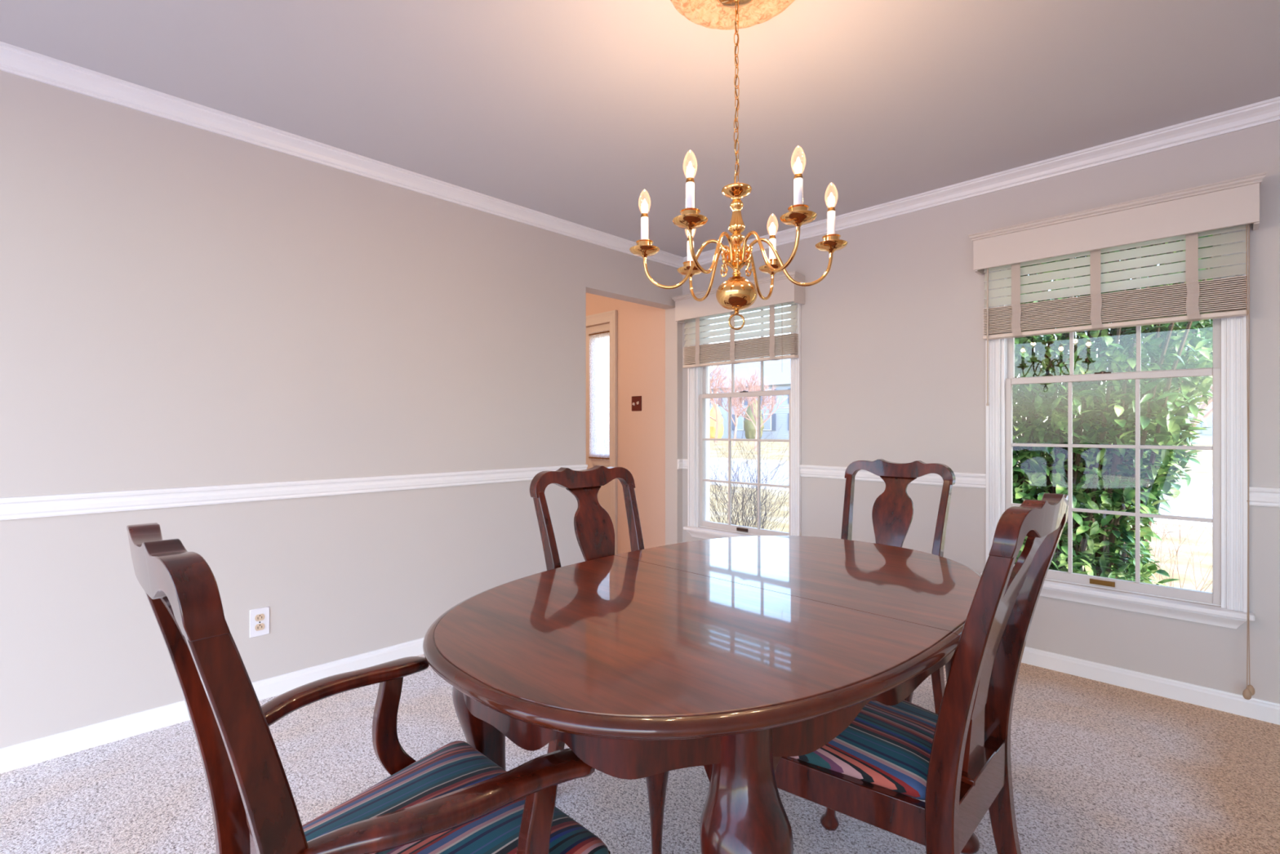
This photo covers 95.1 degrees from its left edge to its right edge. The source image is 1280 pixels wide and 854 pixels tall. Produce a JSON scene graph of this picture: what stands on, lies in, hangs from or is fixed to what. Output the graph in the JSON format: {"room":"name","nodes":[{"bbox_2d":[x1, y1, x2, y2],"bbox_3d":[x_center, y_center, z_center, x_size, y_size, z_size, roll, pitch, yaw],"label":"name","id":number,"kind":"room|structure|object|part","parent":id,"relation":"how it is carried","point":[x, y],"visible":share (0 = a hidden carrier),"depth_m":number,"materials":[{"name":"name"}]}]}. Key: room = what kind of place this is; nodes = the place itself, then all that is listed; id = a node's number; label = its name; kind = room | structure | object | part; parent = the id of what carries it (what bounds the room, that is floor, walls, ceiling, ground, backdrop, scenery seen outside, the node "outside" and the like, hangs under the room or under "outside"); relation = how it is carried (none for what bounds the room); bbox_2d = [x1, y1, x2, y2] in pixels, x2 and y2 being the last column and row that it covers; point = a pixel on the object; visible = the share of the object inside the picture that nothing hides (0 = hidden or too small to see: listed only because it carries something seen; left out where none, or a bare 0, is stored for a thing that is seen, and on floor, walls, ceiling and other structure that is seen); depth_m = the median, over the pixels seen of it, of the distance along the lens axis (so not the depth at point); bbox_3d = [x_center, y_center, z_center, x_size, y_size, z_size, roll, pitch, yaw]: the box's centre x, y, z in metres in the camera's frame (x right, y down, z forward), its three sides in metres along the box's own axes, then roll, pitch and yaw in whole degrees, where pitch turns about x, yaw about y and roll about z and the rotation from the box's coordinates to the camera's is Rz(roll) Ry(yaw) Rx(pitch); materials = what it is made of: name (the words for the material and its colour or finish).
{"room":"dining room","nodes":[
{"label":"dining room","id":0,"kind":"room"},
{"bbox_2d":[0,70,682,748],"bbox_3d":[-1.747,-0.058,2.398,0.120,2.393,5.737,0,0,45],"label":"wall","id":1,"kind":"structure","parent":0,"point":[182,305],"depth_m":2.44,"materials":[{"name":"grey paint"}]},
{"bbox_2d":[0,637,424,773],"bbox_3d":[-2.031,1.100,2.018,0.014,0.078,4.796,0,0,45],"label":"baseboard","id":2,"kind":"structure","parent":1,"relation":"attached to","point":[28,753],"depth_m":2.20,"materials":[{"name":"white paint"}]},
{"bbox_2d":[249,606,269,637],"bbox_3d":[-1.597,0.815,2.459,0.008,0.116,0.072,0,0,45],"label":"wall outlet","id":3,"kind":"object","parent":1,"relation":"attached to","point":[259,617],"visible":1,"depth_m":2.46,"materials":[{"name":"white plastic"}]},
{"bbox_2d":[254,622,264,631],"bbox_3d":[-1.595,0.835,2.457,0.003,0.027,0.035,0,0,45],"label":"socket","id":4,"kind":"object","parent":3,"relation":"attached to","point":[258,626],"depth_m":2.46,"materials":[{"name":"beige plastic"}]},
{"bbox_2d":[254,613,264,621],"bbox_3d":[-1.595,0.795,2.457,0.003,0.027,0.035,0,0,45],"label":"socket","id":5,"kind":"object","parent":3,"relation":"attached to","point":[258,617],"depth_m":2.46,"materials":[{"name":"beige plastic"}]},
{"bbox_2d":[0,464,587,519],"bbox_3d":[-2.029,0.268,2.014,0.022,0.074,4.795,0,0,45],"label":"trim","id":6,"kind":"structure","parent":1,"relation":"attached to","point":[60,504],"depth_m":2.39,"materials":[{"name":"white paint"}]},
{"bbox_2d":[0,41,1279,268],"bbox_3d":[0.235,-1.219,0.427,5.470,0.070,5.737,0,0,45],"label":"crown molding","id":7,"kind":"structure","parent":1,"relation":"attached to","point":[14,60],"depth_m":2.60,"materials":[{"name":"white paint"}]},
{"bbox_2d":[586,293,665,554],"bbox_3d":[-0.440,0.024,5.258,2.300,2.555,0.160,0,0,45],"label":"wall","id":8,"kind":"structure","parent":0,"point":[641,328],"depth_m":4.68,"materials":[{"name":"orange paint"}]},
{"bbox_2d":[586,310,617,555],"bbox_3d":[-0.622,0.079,5.364,1.279,2.121,0.106,0,0,45],"label":"door","id":9,"kind":"structure","parent":8,"relation":"in","point":[607,493],"depth_m":4.93,"materials":[{"name":"beige paint"}]},
{"bbox_2d":[588,329,609,460],"bbox_3d":[-0.342,-0.279,5.069,0.285,1.110,0.030,0,0,45],"label":"lace curtain","id":10,"kind":"object","parent":9,"relation":"hanging from","point":[599,341],"visible":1,"depth_m":5.06,"materials":[{"name":"white fabric"}]},
{"bbox_3d":[-0.342,-0.819,5.069,0.285,0.012,0.030,0,0,45],"label":"curtain rod","id":11,"kind":"part","parent":10,"relation":"part of","materials":[{"name":"gold metal"}]},
{"bbox_3d":[-0.342,0.261,5.069,0.285,0.012,0.030,0,0,45],"label":"curtain rod","id":12,"kind":"part","parent":10,"relation":"part of","materials":[{"name":"gold metal"}]},
{"bbox_3d":[-0.323,0.120,5.100,0.318,2.038,0.058,0,0,45],"label":"sidelight frame","id":13,"kind":"part","parent":9,"relation":"part of","materials":[{"name":"grey paint"}]},
{"bbox_2d":[631,395,641,411],"bbox_3d":[-0.034,-0.197,4.723,0.112,0.120,0.027,0,0,45],"label":"light switch","id":14,"kind":"object","parent":8,"relation":"attached to","point":[636,400],"visible":1,"depth_m":4.73,"materials":[{"name":"red plastic"}]},
{"bbox_2d":[0,0,1279,257],"bbox_3d":[-0.432,-1.329,1.302,7.890,0.150,6.037,0,0,45],"label":"ceiling","id":15,"kind":"structure","parent":0,"point":[584,113],"depth_m":2.12,"materials":[{"name":"grey paint"}]},
{"bbox_2d":[670,0,795,30],"bbox_3d":[0.271,-1.242,1.641,0.394,0.024,0.394,0,0,45],"label":"ceiling medallion","id":16,"kind":"object","parent":15,"relation":"attached to","point":[709,14],"visible":0.82,"depth_m":1.75,"materials":[{"name":"paint"}]},
{"bbox_2d":[629,0,848,329],"bbox_3d":[0.271,-0.755,1.641,0.570,0.959,0.594,0,0,45],"label":"chandelier","id":17,"kind":"object","parent":16,"relation":"hanging from","point":[737,293],"visible":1,"depth_m":1.62,"materials":[{"name":"gold metal"}]},
{"bbox_2d":[640,213,648,217],"bbox_3d":[0.013,-0.602,1.663,0.020,0.011,0.020,0,0,45],"label":"socket","id":18,"kind":"object","parent":17,"relation":"attached to","point":[643,215],"depth_m":1.65,"materials":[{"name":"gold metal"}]},
{"bbox_3d":[0.129,-0.461,1.653,0.242,0.138,0.009,0,0,5],"label":"arm","id":19,"kind":"part","parent":17,"relation":"part of","materials":[{"name":"gold metal"}]},
{"bbox_2d":[685,177,694,182],"bbox_3d":[0.122,-0.602,1.429,0.020,0.011,0.020,0,0,45],"label":"socket","id":20,"kind":"object","parent":17,"relation":"attached to","point":[690,180],"depth_m":1.42,"materials":[{"name":"gold metal"}]},
{"bbox_3d":[0.211,-0.461,1.770,0.009,0.138,0.242,0,0,-25],"label":"arm","id":21,"kind":"part","parent":17,"relation":"part of","materials":[{"name":"gold metal"}]},
{"bbox_3d":[0.189,-0.461,1.524,0.009,0.138,0.242,0,0,35],"label":"arm","id":22,"kind":"part","parent":17,"relation":"part of","materials":[{"name":"gold metal"}]},
{"bbox_3d":[0.271,-0.549,1.641,0.085,0.263,0.085,0,0,45],"label":"stem","id":23,"kind":"part","parent":17,"relation":"part of","materials":[{"name":"gold metal"}]},
{"bbox_3d":[0.271,-0.938,1.641,0.011,0.513,0.011,0,0,45],"label":"cord","id":24,"kind":"part","parent":17,"relation":"part of","materials":[{"name":"gold metal"}]},
{"bbox_3d":[0.270,-0.938,1.641,0.016,0.522,0.018,0,0,12],"label":"chain","id":25,"kind":"part","parent":17,"relation":"part of","materials":[{"name":"gold metal"}]},
{"bbox_3d":[0.352,-0.461,1.757,0.009,0.138,0.242,0,0,35],"label":"arm","id":26,"kind":"part","parent":17,"relation":"part of","materials":[{"name":"gold metal"}]},
{"bbox_3d":[0.331,-0.461,1.512,0.009,0.138,0.242,0,0,-25],"label":"arm","id":27,"kind":"part","parent":17,"relation":"part of","materials":[{"name":"gold metal"}]},
{"bbox_2d":[768,235,775,239],"bbox_3d":[0.419,-0.602,1.853,0.020,0.011,0.020,0,0,45],"label":"socket","id":28,"kind":"object","parent":17,"relation":"attached to","point":[771,237],"depth_m":1.84,"materials":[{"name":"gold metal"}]},
{"bbox_3d":[0.413,-0.461,1.628,0.242,0.138,0.009,0,0,5],"label":"arm","id":29,"kind":"part","parent":17,"relation":"part of","materials":[{"name":"gold metal"}]},
{"bbox_2d":[794,173,802,178],"bbox_3d":[0.380,-0.602,1.406,0.020,0.011,0.020,0,0,45],"label":"socket","id":30,"kind":"object","parent":17,"relation":"attached to","point":[798,175],"depth_m":1.40,"materials":[{"name":"gold metal"}]},
{"bbox_2d":[827,206,835,211],"bbox_3d":[0.528,-0.602,1.618,0.020,0.011,0.020,0,0,45],"label":"socket","id":31,"kind":"object","parent":17,"relation":"attached to","point":[830,209],"depth_m":1.61,"materials":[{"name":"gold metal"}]},
{"bbox_2d":[0,653,1279,853],"bbox_3d":[-0.482,1.220,1.253,7.890,0.162,5.897,0,0,45],"label":"floor","id":32,"kind":"structure","parent":0,"point":[1098,767],"depth_m":1.89,"materials":[{"name":"carpet"}]},
{"bbox_2d":[126,522,610,853],"bbox_3d":[-0.417,0.635,0.944,0.592,1.008,0.604,0,0,44],"label":"armchair","id":33,"kind":"object","parent":32,"relation":"on","point":[452,799],"visible":0.98,"depth_m":0.84,"materials":[{"name":"brown wood"}]},
{"bbox_3d":[-0.606,0.174,0.746,0.431,0.086,0.057,0,0,44],"label":"crest rail","id":34,"kind":"part","parent":33,"relation":"part of","materials":[{"name":"brown wood"}]},
{"bbox_3d":[-0.695,0.669,0.921,0.047,0.941,0.151,0,0,44],"label":"post","id":35,"kind":"part","parent":33,"relation":"part of","materials":[{"name":"brown wood"}]},
{"bbox_3d":[-0.428,0.669,0.664,0.047,0.941,0.151,0,0,44],"label":"post","id":36,"kind":"part","parent":33,"relation":"part of","materials":[{"name":"brown wood"}]},
{"bbox_3d":[-0.583,0.502,1.123,0.071,0.041,0.399,0,0,33],"label":"arm","id":37,"kind":"part","parent":33,"relation":"part of","materials":[{"name":"brown wood"}]},
{"bbox_3d":[-0.231,0.502,0.784,0.399,0.041,0.071,0,0,-36],"label":"arm","id":38,"kind":"part","parent":33,"relation":"part of","materials":[{"name":"brown wood"}]},
{"bbox_2d":[302,740,608,853],"bbox_3d":[-0.364,0.695,0.998,0.497,0.055,0.413,0,0,44],"label":"seat cushion","id":39,"kind":"object","parent":33,"relation":"on","point":[456,765],"depth_m":1.03,"materials":[{"name":"fabric"}]},
{"bbox_2d":[529,465,669,853],"bbox_3d":[0.008,0.635,1.790,0.609,1.008,0.518,0,0,45],"label":"dining chair","id":40,"kind":"object","parent":32,"relation":"on","point":[594,531],"visible":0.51,"depth_m":1.92,"materials":[{"name":"brown wood"}]},
{"bbox_3d":[-0.272,0.669,1.808,0.151,0.941,0.047,0,0,45],"label":"post","id":41,"kind":"part","parent":40,"relation":"part of","materials":[{"name":"brown wood"}]},
{"bbox_3d":[-0.187,0.174,1.985,0.057,0.086,0.431,0,0,45],"label":"crest rail","id":42,"kind":"part","parent":40,"relation":"part of","materials":[{"name":"brown wood"}]},
{"bbox_3d":[-0.011,0.669,2.070,0.151,0.941,0.047,0,0,45],"label":"post","id":43,"kind":"part","parent":40,"relation":"part of","materials":[{"name":"brown wood"}]},
{"bbox_3d":[0.042,0.929,1.437,0.065,0.421,0.065,0,0,45],"label":"leg","id":44,"kind":"part","parent":40,"relation":"part of","materials":[{"name":"brown wood"}]},
{"bbox_2d":[422,535,981,853],"bbox_3d":[0.262,0.767,1.483,1.022,0.743,1.568,0,0,45],"label":"dining table","id":45,"kind":"object","parent":32,"relation":"on","point":[731,657],"visible":0.85,"depth_m":1.04,"materials":[{"name":"brown wood"}]},
{"bbox_3d":[-0.369,0.784,1.371,0.124,0.710,0.124,0,0,45],"label":"leg","id":46,"kind":"part","parent":45,"relation":"part of","materials":[{"name":"brown wood"}]},
{"bbox_3d":[0.154,0.784,0.851,0.124,0.710,0.124,0,0,45],"label":"leg","id":47,"kind":"part","parent":45,"relation":"part of","materials":[{"name":"brown wood"}]},
{"bbox_3d":[0.893,0.784,1.594,0.124,0.710,0.124,0,0,45],"label":"leg","id":48,"kind":"part","parent":45,"relation":"part of","materials":[{"name":"brown wood"}]},
{"bbox_2d":[840,458,955,714],"bbox_3d":[0.862,0.635,2.206,0.518,1.008,0.609,0,0,45],"label":"dining chair","id":49,"kind":"object","parent":32,"relation":"on","point":[892,512],"visible":0.4,"depth_m":2.35,"materials":[{"name":"brown wood"}]},
{"bbox_3d":[0.880,0.669,2.486,0.047,0.941,0.151,0,0,45],"label":"post","id":50,"kind":"part","parent":49,"relation":"part of","materials":[{"name":"brown wood"}]},
{"bbox_3d":[1.056,0.174,2.402,0.431,0.086,0.057,0,0,45],"label":"crest rail","id":51,"kind":"part","parent":49,"relation":"part of","materials":[{"name":"brown wood"}]},
{"bbox_3d":[0.830,0.929,1.853,0.065,0.421,0.065,0,0,45],"label":"leg","id":52,"kind":"part","parent":49,"relation":"part of","materials":[{"name":"brown wood"}]},
{"bbox_3d":[1.142,0.669,2.226,0.047,0.941,0.151,0,0,45],"label":"post","id":53,"kind":"part","parent":49,"relation":"part of","materials":[{"name":"brown wood"}]},
{"bbox_2d":[774,493,1068,853],"bbox_3d":[0.573,0.635,1.325,0.518,1.008,0.609,0,0,-45],"label":"dining chair","id":54,"kind":"object","parent":32,"relation":"on","point":[957,760],"visible":0.8,"depth_m":1.18,"materials":[{"name":"brown wood"}]},
{"bbox_3d":[0.543,0.929,1.678,0.065,0.421,0.065,0,0,-45],"label":"leg","id":55,"kind":"part","parent":54,"relation":"part of","materials":[{"name":"brown wood"}]},
{"bbox_2d":[790,699,937,799],"bbox_3d":[0.520,0.695,1.379,0.478,0.055,0.418,0,0,-45],"label":"seat cushion","id":56,"kind":"object","parent":54,"relation":"on","point":[884,753],"depth_m":1.23,"materials":[{"name":"fabric"}]},
{"bbox_3d":[0.535,0.746,1.363,0.487,0.095,0.473,0,0,-45],"label":"seat frame","id":57,"kind":"part","parent":54,"relation":"part of","materials":[{"name":"brown wood"}]},
{"bbox_3d":[0.590,0.669,1.045,0.047,0.941,0.151,0,0,-45],"label":"post","id":58,"kind":"part","parent":54,"relation":"part of","materials":[{"name":"brown wood"}]},
{"bbox_3d":[0.853,0.669,1.304,0.047,0.941,0.151,0,0,-45],"label":"post","id":59,"kind":"part","parent":54,"relation":"part of","materials":[{"name":"brown wood"}]},
{"bbox_3d":[0.767,0.174,1.129,0.431,0.086,0.057,0,0,-45],"label":"crest rail","id":60,"kind":"part","parent":54,"relation":"part of","materials":[{"name":"brown wood"}]},
{"bbox_2d":[682,120,1279,703],"bbox_3d":[2.306,0.024,2.510,5.470,2.555,0.182,0,0,45],"label":"wall","id":61,"kind":"structure","parent":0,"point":[893,347],"depth_m":3.04,"materials":[{"name":"grey paint"}]},
{"bbox_2d":[677,302,800,539],"bbox_3d":[0.713,-0.070,4.076,1.003,1.738,0.229,0,0,45],"label":"window","id":62,"kind":"structure","parent":61,"relation":"attached to","point":[704,395],"depth_m":4.13,"materials":[{"name":"white paint"}]},
{"bbox_2d":[671,271,804,323],"bbox_3d":[0.639,-0.863,3.964,1.006,0.179,0.150,0,0,45],"label":"window valance","id":63,"kind":"object","parent":62,"relation":"attached to","point":[784,291],"visible":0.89,"depth_m":3.77,"materials":[{"name":"beige wood"}]},
{"bbox_3d":[0.639,-0.937,3.964,1.006,0.030,0.150,0,0,45],"label":"cap moulding","id":64,"kind":"part","parent":63,"relation":"part of","materials":[{"name":"beige"}]},
{"bbox_3d":[0.718,0.237,4.043,0.784,0.965,0.030,0,0,45],"label":"sash","id":65,"kind":"part","parent":62,"relation":"part of","materials":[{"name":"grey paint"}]},
{"bbox_3d":[0.746,-0.546,4.071,0.784,0.650,0.030,0,0,45],"label":"sash","id":66,"kind":"part","parent":62,"relation":"part of","materials":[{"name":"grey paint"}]},
{"bbox_2d":[682,301,798,368],"bbox_3d":[0.650,-0.609,3.975,0.914,0.520,0.063,0,0,45],"label":"blind","id":67,"kind":"object","parent":61,"relation":"attached to","point":[772,347],"visible":0.84,"depth_m":3.93,"materials":[{"name":"white"}]},
{"bbox_3d":[0.654,-0.448,3.978,0.914,0.018,0.054,0,0,45],"label":"rail","id":68,"kind":"part","parent":67,"relation":"part of","materials":[{"name":"beige"}]},
{"bbox_2d":[980,224,1254,628],"bbox_3d":[2.119,-0.070,2.678,0.950,1.738,0.228,0,0,45],"label":"window","id":69,"kind":"structure","parent":61,"relation":"attached to","point":[1228,520],"depth_m":2.48,"materials":[{"name":"white paint"}]},
{"bbox_3d":[2.105,0.237,2.663,0.784,0.965,0.030,0,0,45],"label":"sash","id":70,"kind":"part","parent":69,"relation":"part of","materials":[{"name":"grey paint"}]},
{"bbox_3d":[2.133,-0.546,2.691,0.784,0.650,0.030,0,0,45],"label":"sash","id":71,"kind":"part","parent":69,"relation":"part of","materials":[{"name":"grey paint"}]},
{"bbox_2d":[968,172,1266,275],"bbox_3d":[2.026,-0.863,2.584,1.006,0.179,0.150,0,0,45],"label":"window valance","id":72,"kind":"object","parent":69,"relation":"attached to","point":[1232,202],"visible":1,"depth_m":2.47,"materials":[{"name":"beige wood"}]},
{"bbox_3d":[2.026,-0.937,2.584,1.006,0.030,0.150,0,0,45],"label":"cap moulding","id":73,"kind":"part","parent":72,"relation":"part of","materials":[{"name":"beige wood"}]},
{"bbox_2d":[982,223,1254,699],"bbox_3d":[2.039,0.087,2.585,0.932,1.913,0.075,0,0,45],"label":"blind","id":74,"kind":"object","parent":61,"relation":"attached to","point":[1193,298],"visible":0.88,"depth_m":2.52,"materials":[{"name":"white"}]},
{"bbox_3d":[2.040,-0.448,2.598,0.914,0.018,0.054,0,0,45],"label":"rail","id":75,"kind":"part","parent":74,"relation":"part of","materials":[{"name":"beige"}]},
{"bbox_3d":[2.340,0.093,2.253,0.011,1.845,0.009,0,0,45],"label":"pull cord","id":76,"kind":"part","parent":74,"relation":"part of","materials":[{"name":"white fabric"}]},
{"bbox_2d":[1021,646,1279,724],"bbox_3d":[2.237,1.100,2.440,5.470,0.078,0.059,0,0,45],"label":"baseboard","id":77,"kind":"structure","parent":61,"relation":"attached to","point":[1215,699],"depth_m":2.49,"materials":[{"name":"white paint"}]},
{"label":"outside","id":78,"kind":"structure","parent":0,"visible":0},
{"bbox_2d":[710,433,1212,479],"bbox_3d":[52.012,1.351,52.286,180.000,0.800,92.500,0,0,45],"label":"lawn","id":79,"kind":"structure","parent":78,"point":[1203,471],"depth_m":35.98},
{"bbox_2d":[710,404,724,438],"bbox_3d":[7.612,-0.649,59.401,1.776,3.600,1.785,0,0,-5],"label":"conical evergreen","id":80,"kind":"object","parent":79,"relation":"on","point":[713,424],"visible":0.56,"depth_m":58.79,"materials":[{"name":"yellow plant"}]},
{"bbox_2d":[710,364,737,442],"bbox_3d":[5.779,-2.783,51.998,5.678,8.557,5.237,0,0,26],"label":"bare tree","id":81,"kind":"object","parent":79,"relation":"on","point":[717,375],"visible":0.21,"depth_m":51.79,"materials":[{"name":"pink plant"}]},
{"bbox_2d":[710,370,761,446],"bbox_3d":[7.541,-1.621,46.830,3.894,6.188,5.457,0,0,-19],"label":"bare tree","id":82,"kind":"object","parent":79,"relation":"on","point":[722,388],"visible":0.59,"depth_m":46.43,"materials":[{"name":"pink plant"}]},
{"bbox_2d":[710,358,791,439],"bbox_3d":[18.578,-3.049,61.214,25.200,9.400,10.200,0,0,45],"label":"house","id":83,"kind":"structure","parent":79,"relation":"on","point":[777,371],"depth_m":61.34,"materials":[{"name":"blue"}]},
{"bbox_2d":[732,414,735,430],"bbox_3d":[10.127,-0.599,63.182,0.440,1.700,0.070,0,0,45],"label":"shutter","id":84,"kind":"object","parent":83,"relation":"hanging from","point":[733,417],"depth_m":63.18,"materials":[{"name":"blue"}]},
{"bbox_3d":[10.662,-0.599,62.614,0.860,1.560,0.020,0,0,45],"label":"pane","id":85,"kind":"part","parent":83,"relation":"part of","materials":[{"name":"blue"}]},
{"bbox_2d":[743,396,747,404],"bbox_3d":[11.232,-3.199,62.082,0.440,1.500,0.070,0,0,45],"label":"shutter","id":86,"kind":"object","parent":83,"relation":"hanging from","point":[745,402],"depth_m":62.06,"materials":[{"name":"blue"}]},
{"bbox_3d":[13.072,-0.599,60.216,0.860,1.560,0.020,0,0,45],"label":"pane","id":87,"kind":"part","parent":83,"relation":"part of","materials":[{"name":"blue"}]},
{"bbox_2d":[771,413,776,430],"bbox_3d":[13.643,-0.599,59.684,0.440,1.700,0.070,0,0,45],"label":"shutter","id":88,"kind":"object","parent":83,"relation":"hanging from","point":[774,415],"depth_m":59.61,"materials":[{"name":"blue"}]},
{"bbox_2d":[787,413,789,430],"bbox_3d":[14.947,-0.599,58.386,0.440,1.700,0.070,0,0,45],"label":"shutter","id":89,"kind":"object","parent":83,"relation":"hanging from","point":[788,413],"depth_m":58.45,"materials":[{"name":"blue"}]},
{"bbox_2d":[743,400,764,439],"bbox_3d":[11.395,-0.949,58.545,2.017,4.200,1.988,0,0,4],"label":"conical evergreen","id":90,"kind":"object","parent":79,"relation":"on","point":[751,429],"visible":0.5,"depth_m":57.86,"materials":[{"name":"green plant"}]},
{"bbox_2d":[727,368,788,451],"bbox_3d":[7.854,-1.325,38.921,4.196,5.764,2.757,0,0,26],"label":"bare tree","id":91,"kind":"object","parent":79,"relation":"on","point":[751,386],"visible":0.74,"depth_m":38.82,"materials":[{"name":"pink plant"}]},
{"bbox_2d":[1106,342,1212,444],"bbox_3d":[43.733,-2.599,41.127,17.000,8.500,9.000,0,0,45],"label":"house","id":92,"kind":"structure","parent":79,"relation":"on","point":[1206,437],"depth_m":40.27,"materials":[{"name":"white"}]},
{"bbox_2d":[1182,324,1212,464],"bbox_3d":[24.090,-2.211,23.748,4.426,7.585,5.148,0,0,-3],"label":"bare tree","id":93,"kind":"object","parent":79,"relation":"on","point":[1204,406],"visible":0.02,"depth_m":24.30,"materials":[{"name":"brown plant"}]},
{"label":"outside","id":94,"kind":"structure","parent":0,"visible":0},
{"bbox_2d":[710,484,1212,591],"bbox_3d":[6.385,1.611,6.419,180.000,0.320,11.093,0,0,45],"label":"lawn","id":95,"kind":"structure","parent":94,"point":[1206,535],"depth_m":8.79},
{"bbox_2d":[710,404,789,532],"bbox_3d":[1.076,0.628,6.024,1.875,1.769,1.814,0,0,29],"label":"shrub","id":96,"kind":"object","parent":95,"relation":"on","point":[744,494],"visible":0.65,"depth_m":5.92,"materials":[{"name":"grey plant"}]},
{"bbox_2d":[1013,235,1213,586],"bbox_3d":[2.951,-0.334,4.612,2.667,3.800,3.490,0,0,45],"label":"tree","id":97,"kind":"object","parent":95,"relation":"on","point":[1104,478],"visible":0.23,"depth_m":3.33,"materials":[{"name":"green plant"}]},
{"bbox_2d":[1141,460,1212,592],"bbox_3d":[4.272,0.887,4.622,1.507,1.371,1.139,0,0,-33],"label":"bare shrub","id":98,"kind":"object","parent":95,"relation":"on","point":[1164,532],"visible":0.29,"depth_m":4.48,"materials":[{"name":"brown plant"}]},
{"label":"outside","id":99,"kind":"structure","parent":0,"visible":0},
{"bbox_2d":[710,457,1212,488],"bbox_3d":[18.689,1.811,18.787,180.000,0.120,2.000,0,0,45],"label":"sidewalk","id":100,"kind":"structure","parent":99,"point":[1200,482],"depth_m":29.15,"materials":[{"name":"beige concrete"}]},
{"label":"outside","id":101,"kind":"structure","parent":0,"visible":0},
{"bbox_2d":[710,462,1212,518],"bbox_3d":[14.429,1.871,14.505,180.000,0.001,10.080,0,0,45],"label":"street","id":102,"kind":"structure","parent":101,"point":[1191,493],"depth_m":17.13,"materials":[{"name":"grey asphalt"}]},
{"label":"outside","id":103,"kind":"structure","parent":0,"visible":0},
{"bbox_2d":[710,481,1212,527],"bbox_3d":[10.586,1.821,10.641,180.000,0.100,0.820,0,0,45],"label":"kerb","id":104,"kind":"object","parent":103,"point":[1164,520],"depth_m":11.11,"materials":[{"name":"beige concrete"}]}
]}

